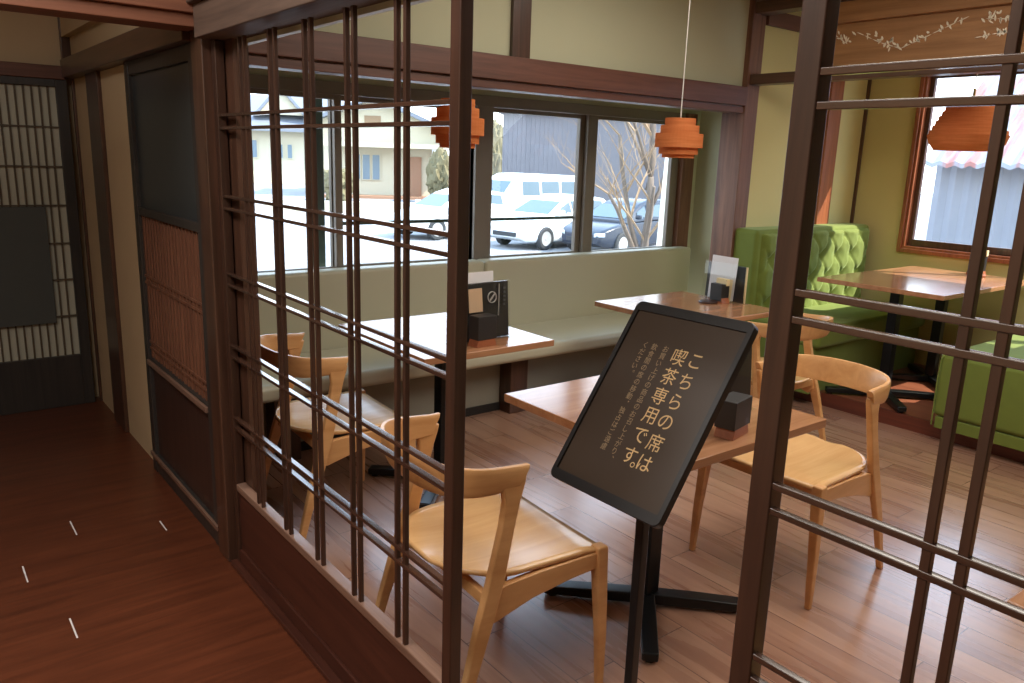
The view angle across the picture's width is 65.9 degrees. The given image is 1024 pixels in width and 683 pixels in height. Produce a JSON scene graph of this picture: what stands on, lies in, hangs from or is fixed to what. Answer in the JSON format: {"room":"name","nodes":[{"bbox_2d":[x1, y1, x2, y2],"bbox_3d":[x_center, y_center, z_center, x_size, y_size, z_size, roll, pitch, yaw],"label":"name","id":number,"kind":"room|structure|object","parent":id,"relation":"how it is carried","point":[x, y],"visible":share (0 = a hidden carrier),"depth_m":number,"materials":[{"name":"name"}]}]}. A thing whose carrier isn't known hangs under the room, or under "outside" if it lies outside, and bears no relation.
{"room":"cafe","nodes":[
{"label":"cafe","id":0,"kind":"room"},
{"bbox_2d":[0,10,60,65],"bbox_3d":[-3.440,-1.722,3.529,2.630,0.720,0.100,-8,17,-37],"label":"wall","id":1,"kind":"structure","parent":0,"point":[24,37],"depth_m":4.20,"materials":[{"name":"paint"}]},
{"bbox_2d":[0,61,65,79],"bbox_3d":[-3.393,-1.315,3.554,2.440,0.070,0.080,-8,17,-37],"label":"trim","id":2,"kind":"structure","parent":1,"relation":"attached to","point":[18,69],"depth_m":4.16,"materials":[{"name":"brown wood"}]},
{"bbox_2d":[0,75,95,415],"bbox_3d":[-2.924,-0.463,4.138,1.190,1.825,0.035,-8,17,-37],"label":"door","id":3,"kind":"structure","parent":1,"relation":"in","point":[43,366],"depth_m":4.40,"materials":[{"name":"wood"}]},
{"bbox_2d":[0,207,56,327],"bbox_3d":[-2.837,-0.384,4.197,0.680,0.650,0.009,-8,17,-37],"label":"panel","id":4,"kind":"object","parent":3,"relation":"attached to","point":[27,297],"visible":1,"depth_m":4.32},
{"bbox_2d":[57,17,70,58],"bbox_3d":[-2.417,-1.849,4.226,0.045,0.725,0.040,-8,17,-37],"label":"trim","id":5,"kind":"structure","parent":1,"relation":"attached to","point":[65,50],"depth_m":4.27,"materials":[{"name":"brown wood"}]},
{"bbox_2d":[66,78,98,396],"bbox_3d":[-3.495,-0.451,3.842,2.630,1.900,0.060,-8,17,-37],"label":"trim","id":6,"kind":"structure","parent":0,"point":[68,81],"depth_m":4.57,"materials":[{"name":"paint"}]},
{"bbox_2d":[59,17,152,458],"bbox_3d":[0.032,-0.131,1.399,0.090,2.620,8.150,-8,17,-37],"label":"wall","id":7,"kind":"structure","parent":0,"point":[112,79],"depth_m":3.90,"materials":[{"name":"paint"}]},
{"bbox_2d":[70,79,102,400],"bbox_3d":[-2.425,-0.543,4.518,0.025,1.840,0.025,-8,17,-37],"label":"trim","id":8,"kind":"structure","parent":7,"relation":"attached to","point":[72,80],"depth_m":4.49,"materials":[{"name":"brown wood"}]},
{"bbox_2d":[85,71,129,432],"bbox_3d":[-2.097,-0.435,4.106,0.030,1.840,0.260,-8,17,-37],"label":"trim","id":9,"kind":"structure","parent":7,"relation":"attached to","point":[92,79],"depth_m":4.05,"materials":[{"name":"brown wood"}]},
{"bbox_2d":[60,27,189,78],"bbox_3d":[-1.727,-1.257,3.442,0.080,0.095,2.220,-8,17,-37],"label":"trim","id":10,"kind":"structure","parent":7,"relation":"attached to","point":[139,42],"depth_m":3.21,"materials":[{"name":"brown wood"}]},
{"bbox_2d":[123,43,218,545],"bbox_3d":[-1.370,-0.195,3.195,0.049,1.835,0.960,-8,17,-37],"label":"door","id":11,"kind":"structure","parent":7,"relation":"in","point":[158,86],"depth_m":3.17,"materials":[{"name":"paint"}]},
{"bbox_2d":[186,0,201,3],"bbox_3d":[0.798,-0.547,0.302,0.150,0.120,5.700,-8,17,-37],"label":"trim","id":12,"kind":"structure","parent":7,"relation":"attached to","point":[187,1],"depth_m":2.42,"materials":[{"name":"brown wood"}]},
{"bbox_2d":[190,29,237,560],"bbox_3d":[-1.018,-0.193,2.764,0.085,2.050,0.110,-8,17,-37],"label":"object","id":13,"kind":"structure","parent":7,"relation":"attached to","point":[201,58],"depth_m":2.72,"materials":[{"name":"brown wood"}]},
{"bbox_2d":[231,559,342,682],"bbox_3d":[0.753,1.377,0.768,0.110,0.018,5.700,-8,17,-37],"label":"trim","id":14,"kind":"structure","parent":7,"relation":"attached to","point":[283,620],"depth_m":2.53,"materials":[{"name":"brown wood"}]},
{"bbox_2d":[211,0,473,682],"bbox_3d":[-0.542,0.062,2.189,0.034,1.810,1.415,-8,17,-37],"label":"lattice screen","id":15,"kind":"object","parent":14,"relation":"on","point":[357,640],"visible":1,"depth_m":2.05,"materials":[{"name":"brown wood"}]},
{"bbox_2d":[729,0,1023,682],"bbox_3d":[0.779,0.477,0.608,0.034,1.810,1.423,-8,17,-37],"label":"lattice screen","id":16,"kind":"object","parent":14,"relation":"on","point":[814,70],"visible":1,"depth_m":0.96,"materials":[{"name":"brown wood"}]},
{"bbox_2d":[193,0,389,40],"bbox_3d":[0.803,-0.442,0.333,0.130,0.100,5.700,-8,17,-37],"label":"trim","id":17,"kind":"structure","parent":7,"relation":"attached to","point":[221,20],"depth_m":2.13,"materials":[{"name":"brown wood"}]},
{"bbox_2d":[246,0,431,44],"bbox_3d":[0.848,-0.394,0.382,0.020,0.017,5.700,-8,17,-37],"label":"trim","id":18,"kind":"structure","parent":7,"relation":"attached to","point":[386,6],"depth_m":1.98,"materials":[{"name":"beige plastic"}]},
{"bbox_2d":[223,38,266,501],"bbox_3d":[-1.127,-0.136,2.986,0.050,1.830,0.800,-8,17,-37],"label":"pillar","id":19,"kind":"object","parent":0,"point":[230,45],"visible":0.07,"depth_m":2.63,"materials":[{"name":"brown wood"}]},
{"bbox_2d":[0,397,1023,682],"bbox_3d":[0.497,1.118,2.098,6.260,0.101,8.150,-8,17,-37],"label":"floor","id":20,"kind":"structure","parent":0,"point":[855,629],"depth_m":2.90,"materials":[{"name":"brown wood"}]},
{"bbox_2d":[260,332,415,538],"bbox_3d":[-0.757,0.359,3.265,0.542,0.765,0.533,-7,16,-34],"label":"dining chair","id":21,"kind":"object","parent":20,"relation":"on","point":[375,412],"visible":0.55,"depth_m":3.08,"materials":[{"name":"brown wood"}]},
{"bbox_2d":[338,312,553,507],"bbox_3d":[-0.320,0.306,3.648,0.670,0.720,0.755,-8,17,-37],"label":"dining table","id":22,"kind":"object","parent":20,"relation":"on","point":[428,330],"visible":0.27,"depth_m":3.54,"materials":[{"name":"brown wood"}]},
{"bbox_2d":[468,313,496,347],"bbox_3d":[-0.124,-0.048,3.324,0.109,0.130,0.064,-10,18,-41],"label":"box","id":23,"kind":"object","parent":22,"relation":"on","point":[482,327],"visible":1,"depth_m":3.30,"materials":[{"name":"brown wood"}]},
{"bbox_2d":[467,271,508,341],"bbox_3d":[-0.137,-0.149,3.405,0.320,0.290,0.080,-10,18,-41],"label":"holder","id":24,"kind":"object","parent":22,"relation":"on","point":[485,295],"visible":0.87,"depth_m":3.43,"materials":[{"name":"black plastic"}]},
{"bbox_2d":[258,246,690,462],"bbox_3d":[-0.041,-0.044,4.874,3.930,0.862,0.655,-8,17,-37],"label":"banquette","id":25,"kind":"object","parent":20,"relation":"on","point":[551,296],"visible":0.3,"depth_m":4.78,"materials":[{"name":"beige leather"}]},
{"bbox_2d":[375,412,607,682],"bbox_3d":[-0.093,0.611,2.280,0.542,0.765,0.533,-7,16,-34],"label":"dining chair","id":26,"kind":"object","parent":20,"relation":"on","point":[505,534],"visible":0.8,"depth_m":2.17,"materials":[{"name":"brown wood"}]},
{"bbox_2d":[551,301,757,682],"bbox_3d":[0.295,0.517,1.830,0.303,1.179,0.341,-8,17,-37],"label":"sign stand","id":27,"kind":"object","parent":20,"relation":"on","point":[633,446],"visible":1,"depth_m":1.73,"materials":[{"name":"black metal"}]},
{"bbox_2d":[504,375,825,662],"bbox_3d":[0.476,0.562,2.673,0.710,0.720,0.765,-8,17,-37],"label":"dining table","id":28,"kind":"object","parent":20,"relation":"on","point":[562,403],"visible":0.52,"depth_m":2.65,"materials":[{"name":"brown wood"}]},
{"bbox_2d":[714,391,752,440],"bbox_3d":[0.652,0.219,2.329,0.064,0.115,0.110,13,17,38],"label":"box","id":29,"kind":"object","parent":28,"relation":"on","point":[732,421],"visible":0.95,"depth_m":2.29,"materials":[{"name":"brown wood"}]},
{"bbox_2d":[729,347,751,394],"bbox_3d":[0.651,0.101,2.481,0.340,0.275,0.080,-9,17,-39],"label":"holder","id":30,"kind":"object","parent":28,"relation":"on","point":[742,383],"visible":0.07,"depth_m":2.56,"materials":[{"name":"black plastic"}]},
{"bbox_2d":[594,291,768,320],"bbox_3d":[0.969,0.150,4.502,0.750,0.720,0.710,-8,17,-37],"label":"dining table","id":31,"kind":"object","parent":20,"relation":"on","point":[681,299],"visible":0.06,"depth_m":4.43,"materials":[{"name":"brown wood"}]},
{"bbox_2d":[699,299,717,303],"bbox_3d":[1.127,-0.229,4.537,0.110,0.010,0.110,-8,17,-37],"label":"dish","id":32,"kind":"object","parent":31,"relation":"on","point":[705,301],"visible":1,"depth_m":4.52,"materials":[{"name":"grey ceramic"}]},
{"bbox_2d":[709,278,729,303],"bbox_3d":[1.197,-0.295,4.550,0.064,0.138,0.109,-7,16,-33],"label":"box","id":33,"kind":"object","parent":31,"relation":"on","point":[719,290],"visible":0.98,"depth_m":4.52,"materials":[{"name":"brown wood"}]},
{"bbox_2d":[705,255,748,303],"bbox_3d":[1.244,-0.367,4.607,0.080,0.255,0.310,-7,16,-33],"label":"holder","id":34,"kind":"object","parent":31,"relation":"on","point":[725,267],"visible":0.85,"depth_m":4.56,"materials":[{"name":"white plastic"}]},
{"bbox_2d":[689,354,890,609],"bbox_3d":[1.091,0.478,3.017,0.542,0.765,0.533,-8,17,-37],"label":"dining chair","id":35,"kind":"object","parent":20,"relation":"on","point":[826,470],"visible":0.66,"depth_m":2.92,"materials":[{"name":"brown wood"}]},
{"bbox_2d":[747,313,832,440],"bbox_3d":[1.340,0.220,4.155,0.533,0.765,0.542,-8,17,-37],"label":"dining chair","id":36,"kind":"object","parent":20,"relation":"on","point":[808,334],"visible":0.3,"depth_m":4.00,"materials":[{"name":"brown wood"}]},
{"bbox_2d":[1007,589,1023,608],"bbox_3d":[1.431,0.872,1.485,0.710,0.720,0.765,-8,17,-37],"label":"dining table","id":37,"kind":"object","parent":20,"relation":"on","point":[1018,599],"visible":0.41,"depth_m":1.48,"materials":[{"name":"brown wood"}]},
{"bbox_2d":[314,0,867,226],"bbox_3d":[0.705,-0.883,4.708,5.140,2.620,0.080,-8,17,-37],"label":"wall","id":38,"kind":"structure","parent":0,"point":[639,36],"depth_m":4.66,"materials":[{"name":"paint"}]},
{"bbox_2d":[249,54,743,112],"bbox_3d":[0.080,-1.310,4.101,3.520,0.037,0.110,-8,17,-37],"label":"trim","id":39,"kind":"structure","parent":38,"relation":"attached to","point":[254,61],"depth_m":3.96,"materials":[{"name":"brown wood"}]},
{"bbox_2d":[248,30,747,105],"bbox_3d":[0.089,-1.389,4.075,3.520,0.117,0.130,-8,17,-37],"label":"beam","id":40,"kind":"structure","parent":38,"relation":"attached to","point":[328,46],"depth_m":3.96,"materials":[{"name":"brown wood"}]},
{"bbox_2d":[509,0,531,57],"bbox_3d":[0.049,-1.740,3.915,0.115,0.635,0.025,-8,17,-37],"label":"trim","id":41,"kind":"structure","parent":38,"relation":"attached to","point":[521,10],"depth_m":3.94,"materials":[{"name":"brown wood"}]},
{"bbox_2d":[709,0,766,261],"bbox_3d":[1.489,-1.006,5.345,0.135,2.620,0.180,-8,17,-37],"label":"pillar","id":42,"kind":"structure","parent":38,"relation":"attached to","point":[737,134],"depth_m":5.24,"materials":[{"name":"brown wood"}]},
{"bbox_2d":[766,13,800,31],"bbox_3d":[2.183,-2.163,5.489,1.370,0.090,0.030,-8,17,-37],"label":"trim","id":43,"kind":"structure","parent":38,"relation":"attached to","point":[786,21],"depth_m":5.17,"materials":[{"name":"brown wood"}]},
{"bbox_2d":[814,81,844,223],"bbox_3d":[2.318,-1.102,5.872,0.160,2.620,0.035,-8,17,-37],"label":"trim","id":44,"kind":"structure","parent":38,"relation":"attached to","point":[836,93],"depth_m":5.79,"materials":[{"name":"brown wood"}]},
{"bbox_2d":[850,80,871,222],"bbox_3d":[2.678,-1.198,6.145,0.020,2.535,0.020,-8,17,-37],"label":"trim","id":45,"kind":"structure","parent":38,"relation":"attached to","point":[869,81],"depth_m":6.08,"materials":[{"name":"brown wood"}]},
{"bbox_2d":[793,391,1023,462],"bbox_3d":[3.465,0.842,3.298,0.025,0.085,6.450,-8,17,-37],"label":"trim","id":46,"kind":"structure","parent":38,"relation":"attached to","point":[901,420],"depth_m":4.70,"materials":[{"name":"brown wood"}]},
{"bbox_2d":[254,183,932,270],"bbox_3d":[-1.412,-10.895,57.743,110.000,0.200,85.700,-8,17,-37],"label":"ground","id":47,"kind":"structure","parent":0,"point":[295,236],"depth_m":23.22,"materials":[{"name":"grey asphalt"}]},
{"bbox_2d":[250,94,343,183],"bbox_3d":[-19.591,-16.021,61.196,12.840,7.020,10.560,-2,14,-16],"label":"house","id":48,"kind":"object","parent":47,"relation":"on","point":[292,140],"visible":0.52,"depth_m":57.98,"materials":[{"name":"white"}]},
{"bbox_2d":[303,98,325,267],"bbox_3d":[-1.165,-0.372,4.714,0.090,3.500,0.080,-8,17,-37],"label":"downpipe","id":49,"kind":"object","parent":47,"relation":"on","point":[319,115],"visible":0.02,"depth_m":4.56,"materials":[{"name":"green metal"}]},
{"bbox_2d":[324,168,352,200],"bbox_3d":[-8.886,-8.076,40.304,1.849,1.890,1.805,-8,17,-37],"label":"shrub","id":50,"kind":"object","parent":47,"relation":"on","point":[326,172],"visible":0.3,"depth_m":39.77,"materials":[{"name":"green plant"}]},
{"bbox_2d":[263,199,414,213],"bbox_3d":[-4.819,-5.641,33.390,11.000,0.450,0.250,0,13,-7],"label":"wall","id":51,"kind":"structure","parent":47,"relation":"on","point":[365,207],"depth_m":33.08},
{"bbox_2d":[323,102,448,199],"bbox_3d":[-7.369,-11.442,46.610,8.500,5.550,7.900,0,13,-8],"label":"house","id":52,"kind":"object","parent":47,"relation":"on","point":[376,144],"visible":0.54,"depth_m":44.16,"materials":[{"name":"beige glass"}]},
{"bbox_2d":[364,115,380,122],"bbox_3d":[-7.713,-12.235,43.694,0.900,0.500,0.060,0,13,-8],"label":"gable vent","id":53,"kind":"object","parent":52,"relation":"attached to","point":[367,118],"depth_m":43.64,"materials":[{"name":"beige"}]},
{"bbox_2d":[425,147,448,193],"bbox_3d":[-3.795,-8.791,41.926,1.659,3.016,1.781,10,15,31],"label":"shrub","id":54,"kind":"object","parent":47,"relation":"on","point":[437,169],"visible":0.56,"depth_m":41.30,"materials":[{"name":"green plant"}]},
{"bbox_2d":[387,188,515,239],"bbox_3d":[-1.809,-4.055,24.831,4.220,1.460,2.000,-10,18,-41],"label":"car","id":55,"kind":"object","parent":47,"relation":"on","point":[435,205],"visible":0.22,"depth_m":24.01,"materials":[{"name":"white paint"}]},
{"bbox_2d":[492,119,502,175],"bbox_3d":[-1.134,-11.171,48.777,1.900,4.947,1.829,-8,17,-37],"label":"shrub","id":56,"kind":"object","parent":47,"relation":"on","point":[497,129],"visible":0.25,"depth_m":47.96,"materials":[{"name":"green plant"}]},
{"bbox_2d":[492,172,574,206],"bbox_3d":[0.420,-5.202,29.017,4.520,1.930,2.000,-11,18,-43],"label":"car","id":57,"kind":"object","parent":47,"relation":"on","point":[519,188],"visible":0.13,"depth_m":28.13,"materials":[{"name":"white paint"}]},
{"bbox_2d":[491,193,605,249],"bbox_3d":[1.251,-3.587,23.267,2.000,1.460,4.220,14,18,42],"label":"car","id":58,"kind":"object","parent":47,"relation":"on","point":[543,233],"visible":0.62,"depth_m":22.15,"materials":[{"name":"white paint"}]},
{"bbox_2d":[493,230,515,236],"bbox_3d":[-0.212,-2.990,21.867,0.900,0.120,0.035,14,18,42],"label":"grille","id":59,"kind":"object","parent":58,"relation":"attached to","point":[496,233],"depth_m":21.84,"materials":[{"name":"metal"}]},
{"bbox_2d":[500,113,664,200],"bbox_3d":[6.443,-8.546,38.522,13.300,4.500,8.500,3,13,6],"label":"building","id":60,"kind":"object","parent":47,"relation":"on","point":[525,149],"visible":0.08,"depth_m":34.94,"materials":[{"name":"grey metal"}]},
{"bbox_2d":[535,118,664,247],"bbox_3d":[1.562,-3.006,10.507,4.137,6.167,3.634,-4,14,-23],"label":"bare tree","id":61,"kind":"object","parent":47,"relation":"on","point":[649,165],"visible":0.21,"depth_m":10.88,"materials":[{"name":"grey plant"}]},
{"bbox_2d":[559,197,660,248],"bbox_3d":[3.252,-3.315,22.393,2.000,1.460,4.220,14,18,42],"label":"car","id":62,"kind":"object","parent":47,"relation":"on","point":[607,231],"visible":0.28,"depth_m":21.38,"materials":[{"name":"blue paint"}]},
{"bbox_2d":[635,215,641,219],"bbox_3d":[3.400,-3.334,21.178,0.160,0.120,0.120,14,18,42],"label":"mirror","id":63,"kind":"object","parent":62,"relation":"on","point":[639,217],"depth_m":21.13,"materials":[{"name":"blue paint"}]},
{"bbox_2d":[656,158,667,245],"bbox_3d":[1.980,-1.902,10.161,0.227,4.203,0.110,0,13,-7],"label":"pole","id":64,"kind":"object","parent":47,"relation":"on","point":[663,194],"visible":0.1,"depth_m":10.16,"materials":[{"name":"white metal"}]},
{"bbox_2d":[925,74,1023,248],"bbox_3d":[11.836,-2.313,7.531,5.000,6.840,13.000,-8,17,-37],"label":"building","id":65,"kind":"structure","parent":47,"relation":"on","point":[959,174],"depth_m":11.04,"materials":[{"name":"metal"}]},
{"bbox_2d":[687,111,721,294],"bbox_3d":[1.627,-1.159,6.018,0.060,2.620,0.740,-8,17,-37],"label":"wall","id":66,"kind":"structure","parent":0,"point":[710,122],"depth_m":6.15,"materials":[{"name":"paint"}]},
{"bbox_2d":[249,67,700,259],"bbox_3d":[-0.076,-1.403,4.992,4.370,1.790,0.120,-8,17,-37],"label":"wall window","id":67,"kind":"structure","parent":66,"relation":"in","point":[259,71],"depth_m":4.93,"materials":[{"name":"paint"}]},
{"bbox_2d":[672,113,700,247],"bbox_3d":[1.448,-1.241,6.253,0.480,1.060,0.130,-8,17,-37],"label":"wall window","id":68,"kind":"structure","parent":66,"relation":"in","point":[699,116],"depth_m":6.13,"materials":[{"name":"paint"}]},
{"bbox_2d":[821,363,938,421],"bbox_3d":[4.044,0.827,3.661,1.330,0.185,6.300,-8,17,-37],"label":"floor","id":69,"kind":"structure","parent":0,"point":[917,407],"depth_m":5.02,"materials":[{"name":"brown wood"}]},
{"bbox_2d":[733,223,924,393],"bbox_3d":[2.257,-0.291,5.583,1.430,1.000,0.715,-8,17,-37],"label":"bench","id":70,"kind":"object","parent":69,"relation":"on","point":[836,248],"visible":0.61,"depth_m":5.45,"materials":[{"name":"green fabric"}]},
{"bbox_2d":[755,228,869,307],"bbox_3d":[2.175,-0.483,5.654,1.340,0.615,0.048,-8,17,-37],"label":"tufted cushion","id":71,"kind":"object","parent":70,"relation":"on","point":[834,251],"depth_m":5.66,"materials":[{"name":"green fabric"}]},
{"bbox_2d":[751,298,924,348],"bbox_3d":[2.313,-0.145,5.538,1.430,0.140,0.520,-8,17,-37],"label":"seat cushion","id":72,"kind":"object","parent":70,"relation":"on","point":[870,319],"depth_m":5.36,"materials":[{"name":"green fabric"}]},
{"bbox_2d":[817,266,1023,412],"bbox_3d":[2.662,-0.046,5.176,1.260,0.735,0.780,-8,17,-37],"label":"dining table","id":73,"kind":"object","parent":69,"relation":"on","point":[940,285],"visible":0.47,"depth_m":4.99,"materials":[{"name":"brown wood"}]},
{"bbox_2d":[966,250,988,273],"bbox_3d":[3.161,-0.537,5.358,0.064,0.168,0.109,-8,17,-37],"label":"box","id":74,"kind":"object","parent":73,"relation":"on","point":[987,252],"visible":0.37,"depth_m":5.33,"materials":[{"name":"brown wood"}]},
{"bbox_2d":[930,335,1023,451],"bbox_3d":[3.157,-0.004,4.483,1.386,1.000,0.775,-8,17,-37],"label":"bench","id":75,"kind":"object","parent":69,"relation":"on","point":[1009,431],"visible":0.71,"depth_m":4.25,"materials":[{"name":"green fabric"}]},
{"bbox_2d":[853,77,1023,367],"bbox_3d":[4.627,-0.342,3.877,0.120,2.200,6.380,-8,17,-37],"label":"wall","id":76,"kind":"structure","parent":0,"point":[888,132],"depth_m":5.91,"materials":[{"name":"yellow paint"}]},
{"bbox_2d":[896,71,1023,263],"bbox_3d":[3.900,-1.035,4.670,0.150,1.340,3.040,-8,17,-37],"label":"window","id":77,"kind":"structure","parent":76,"relation":"in","point":[906,243],"depth_m":5.75,"materials":[{"name":"brown wood"}]},
{"bbox_3d":[1.086,-1.599,1.895,7.770,0.080,8.400,-8,17,-37],"label":"ceiling","id":78,"kind":"structure","parent":0,"visible":0},
{"bbox_2d":[431,98,483,148],"bbox_3d":[-0.214,-1.351,3.219,0.224,1.092,0.224,-8,17,-37],"label":"pendant lamp","id":79,"kind":"object","parent":78,"relation":"hanging from","point":[442,113],"visible":0.52,"depth_m":3.26,"materials":[{"name":"brown wood"}]},
{"bbox_2d":[655,0,703,157],"bbox_3d":[0.880,-1.490,3.983,0.244,1.098,0.244,-8,17,-37],"label":"pendant lamp","id":80,"kind":"object","parent":78,"relation":"hanging from","point":[680,137],"visible":1,"depth_m":4.00,"materials":[{"name":"brown wood"}]},
{"bbox_2d":[927,74,1009,151],"bbox_3d":[2.769,-1.643,4.682,0.444,0.995,0.444,-8,17,-37],"label":"pendant lamp","id":81,"kind":"object","parent":78,"relation":"hanging from","point":[957,128],"visible":0.63,"depth_m":4.63,"materials":[{"name":"brown wood"}]},
{"bbox_3d":[3.589,0.542,-0.967,7.770,2.620,0.100,-8,17,-37],"label":"wall","id":82,"kind":"structure","parent":0,"visible":0},
{"bbox_2d":[750,0,1023,85],"bbox_3d":[3.504,-1.277,2.665,0.120,0.500,6.280,-8,17,-37],"label":"transom","id":83,"kind":"object","parent":82,"relation":"attached to","point":[868,31],"visible":0.75,"depth_m":4.30,"materials":[{"name":"brown wood"}]},
{"bbox_3d":[-2.014,0.145,-0.074,0.100,2.620,8.300,-8,17,-37],"label":"wall","id":84,"kind":"structure","parent":0,"visible":0},
{"bbox_2d":[0,0,193,30],"bbox_3d":[-1.998,-0.888,1.816,2.445,0.040,0.140,-8,17,-37],"label":"trim","id":85,"kind":"structure","parent":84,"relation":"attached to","point":[87,10],"depth_m":2.36,"materials":[{"name":"brown wood"}]},
{"bbox_2d":[90,0,192,13],"bbox_3d":[-1.994,-0.982,1.794,2.445,0.155,0.180,-8,17,-37],"label":"trim","id":86,"kind":"structure","parent":84,"relation":"attached to","point":[182,6],"depth_m":2.41,"materials":[{"name":"brown wood"}]},
{"bbox_3d":[-0.125,-0.130,5.298,4.370,0.830,0.100,-8,17,-37],"label":"wall window","id":87,"kind":"structure","parent":0,"visible":0},
{"bbox_2d":[250,88,343,272],"bbox_3d":[-1.236,-0.834,4.199,0.712,0.970,0.035,-8,17,-37],"label":"window","id":88,"kind":"structure","parent":87,"relation":"attached to","point":[335,99],"depth_m":4.36,"materials":[{"name":"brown metal"}]},
{"bbox_2d":[327,96,473,266],"bbox_3d":[-0.636,-0.933,4.707,0.965,0.970,0.035,-8,17,-37],"label":"window","id":89,"kind":"structure","parent":87,"relation":"attached to","point":[360,99],"depth_m":4.48,"materials":[{"name":"brown metal"}]},
{"bbox_2d":[343,108,585,258],"bbox_3d":[-0.236,-0.994,5.022,1.880,0.970,0.050,-8,17,-37],"label":"window","id":90,"kind":"structure","parent":87,"relation":"attached to","point":[581,119],"depth_m":5.45,"materials":[{"name":"brown metal"}]},
{"bbox_2d":[579,115,678,251],"bbox_3d":[0.885,-1.143,5.822,0.970,0.970,0.035,-8,17,-37],"label":"window","id":91,"kind":"structure","parent":87,"relation":"attached to","point":[591,125],"depth_m":5.60,"materials":[{"name":"brown metal"}]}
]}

